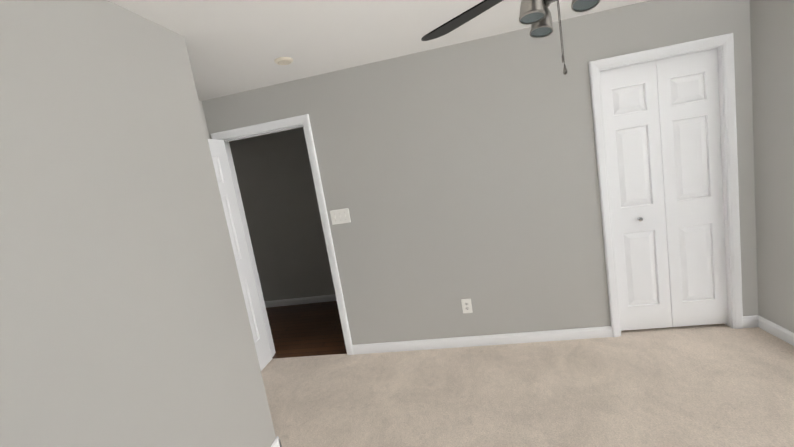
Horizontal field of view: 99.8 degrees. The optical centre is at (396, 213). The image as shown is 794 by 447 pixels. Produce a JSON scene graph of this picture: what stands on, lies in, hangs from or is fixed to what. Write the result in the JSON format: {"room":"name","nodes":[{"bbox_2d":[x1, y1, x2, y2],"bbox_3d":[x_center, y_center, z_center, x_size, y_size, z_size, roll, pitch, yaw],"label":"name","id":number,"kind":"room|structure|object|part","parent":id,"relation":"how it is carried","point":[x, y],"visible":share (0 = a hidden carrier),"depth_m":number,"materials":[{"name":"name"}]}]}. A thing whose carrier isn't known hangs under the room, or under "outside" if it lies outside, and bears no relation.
{"room":"empty bedroom","nodes":[
{"label":"empty bedroom","id":0,"kind":"room"},
{"bbox_2d":[0,0,275,446],"bbox_3d":[-1.478,0.463,1.002,0.865,2.400,1.945,-8,7,10],"label":"wall","id":1,"kind":"structure","parent":0,"point":[124,320],"depth_m":1.24,"materials":[{"name":"grey paint"}]},
{"bbox_2d":[271,436,281,446],"bbox_3d":[-0.852,1.524,1.146,0.013,0.086,1.813,-8,7,10],"label":"baseboard","id":2,"kind":"structure","parent":1,"relation":"attached to","point":[276,443],"depth_m":2.00,"materials":[{"name":"white wood"}]},
{"bbox_2d":[199,101,209,138],"bbox_3d":[-1.607,0.284,2.576,0.115,2.400,1.145,-8,7,10],"label":"wall","id":3,"kind":"structure","parent":0,"point":[204,120],"depth_m":2.87,"materials":[{"name":"grey paint"}]},
{"bbox_2d":[229,127,334,300],"bbox_3d":[-1.267,0.000,4.378,4.100,2.400,0.115,-8,7,10],"label":"wall","id":4,"kind":"structure","parent":0,"point":[278,196],"depth_m":4.36,"materials":[{"name":"grey paint"}]},
{"bbox_2d":[264,294,336,307],"bbox_3d":[-1.092,1.142,4.459,4.100,0.086,0.013,-8,7,10],"label":"baseboard","id":5,"kind":"structure","parent":4,"relation":"attached to","point":[325,298],"depth_m":4.49,"materials":[{"name":"white wood"}]},
{"bbox_2d":[266,301,346,358],"bbox_3d":[-1.171,1.305,3.883,4.330,0.056,1.443,-8,7,10],"label":"floor","id":6,"kind":"structure","parent":0,"point":[309,329],"depth_m":3.67,"materials":[{"name":"brown wood"}]},
{"bbox_2d":[108,0,648,100],"bbox_3d":[0.067,-1.074,1.062,4.280,0.100,2.995,-8,7,10],"label":"ceiling","id":7,"kind":"structure","parent":0,"point":[235,46],"depth_m":1.99,"materials":[{"name":"paint"}]},
{"bbox_2d":[274,57,292,64],"bbox_3d":[-0.765,-1.031,2.261,0.124,0.016,0.124,-8,7,10],"label":"smoke detector","id":8,"kind":"object","parent":7,"relation":"attached to","point":[283,60],"visible":1,"depth_m":2.24,"materials":[{"name":"beige plastic"}]},
{"bbox_2d":[421,0,599,74],"bbox_3d":[0.536,-0.769,1.006,1.000,0.635,0.978,-8,7,10],"label":"fan","id":9,"kind":"object","parent":7,"relation":"hanging from","point":[536,15],"visible":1,"depth_m":1.16,"materials":[{"name":"black wood"}]},
{"bbox_3d":[0.543,-0.586,1.107,0.017,0.250,0.046,-8,7,10],"label":"pull chain","id":10,"kind":"part","parent":9,"relation":"part of","materials":[{"name":"grey metal"}]},
{"bbox_2d":[202,0,757,344],"bbox_3d":[-0.497,0.062,2.896,6.330,2.400,0.115,-8,7,10],"label":"wall","id":11,"kind":"structure","parent":0,"point":[451,176],"depth_m":2.62,"materials":[{"name":"grey paint"}]},
{"bbox_2d":[208,139,272,370],"bbox_3d":[-1.403,0.419,2.633,0.035,2.030,0.762,-8,7,10],"label":"door","id":12,"kind":"structure","parent":11,"relation":"in","point":[237,234],"depth_m":2.90,"materials":[{"name":"white paint"}]},
{"bbox_2d":[211,114,353,356],"bbox_3d":[-0.987,0.273,3.004,0.904,2.117,0.151,-8,7,10],"label":"door frame","id":13,"kind":"structure","parent":11,"relation":"attached to","point":[286,122],"depth_m":2.87,"materials":[{"name":"white wood"}]},
{"bbox_2d":[330,208,350,224],"bbox_3d":[-0.481,0.023,2.819,0.166,0.122,0.018,-8,7,10],"label":"switch plate","id":14,"kind":"object","parent":11,"relation":"attached to","point":[340,216],"visible":1,"depth_m":2.82,"materials":[{"name":"white plastic"}]},
{"bbox_2d":[461,299,472,312],"bbox_3d":[0.580,0.764,2.772,0.080,0.124,0.006,-8,7,10],"label":"outlet","id":15,"kind":"object","parent":11,"relation":"attached to","point":[463,302],"visible":1,"depth_m":2.77,"materials":[{"name":"white plastic"}]},
{"bbox_2d":[352,326,612,354],"bbox_3d":[0.647,1.068,2.804,2.131,0.086,0.013,-8,7,10],"label":"baseboard","id":16,"kind":"structure","parent":11,"relation":"attached to","point":[606,331],"depth_m":2.78,"materials":[{"name":"white wood"}]},
{"bbox_2d":[600,49,727,330],"bbox_3d":[1.968,-0.098,2.461,0.747,1.980,0.071,-8,7,10],"label":"bifold closet door","id":17,"kind":"structure","parent":11,"relation":"in","point":[662,136],"depth_m":2.45,"materials":[{"name":"white paint"}]},
{"bbox_3d":[1.807,0.039,2.486,0.033,0.033,0.030,-8,7,10],"label":"knob","id":18,"kind":"part","parent":17,"relation":"part of","materials":[{"name":"silver metal"}]},
{"bbox_2d":[589,33,742,336],"bbox_3d":[1.970,-0.103,2.484,0.789,2.034,0.117,-8,7,10],"label":"door frame","id":19,"kind":"structure","parent":11,"relation":"attached to","point":[723,150],"depth_m":2.35,"materials":[{"name":"white wood"}]},
{"bbox_2d":[261,327,793,446],"bbox_3d":[0.464,1.355,1.367,4.280,0.060,2.987,-8,7,10],"label":"floor carpet","id":20,"kind":"object","parent":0,"point":[723,387],"visible":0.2,"depth_m":2.15,"materials":[{"name":"beige carpet"}]},
{"bbox_2d":[621,323,728,334],"bbox_3d":[1.864,0.917,3.010,2.000,0.060,0.783,-8,7,10],"label":"floor","id":21,"kind":"structure","parent":0,"point":[681,328],"depth_m":2.59,"materials":[{"name":"beige carpet"}]},
{"bbox_2d":[750,0,793,332],"bbox_3d":[2.305,-0.144,0.902,0.115,2.400,2.860,-8,7,10],"label":"wall","id":22,"kind":"structure","parent":0,"point":[772,40],"depth_m":2.17,"materials":[{"name":"grey paint"}]},
{"bbox_2d":[751,315,793,345],"bbox_3d":[2.422,0.997,1.074,0.030,0.086,2.830,-8,7,10],"label":"baseboard","id":23,"kind":"structure","parent":22,"relation":"attached to","point":[778,331],"depth_m":2.33,"materials":[{"name":"white wood"}]}
]}

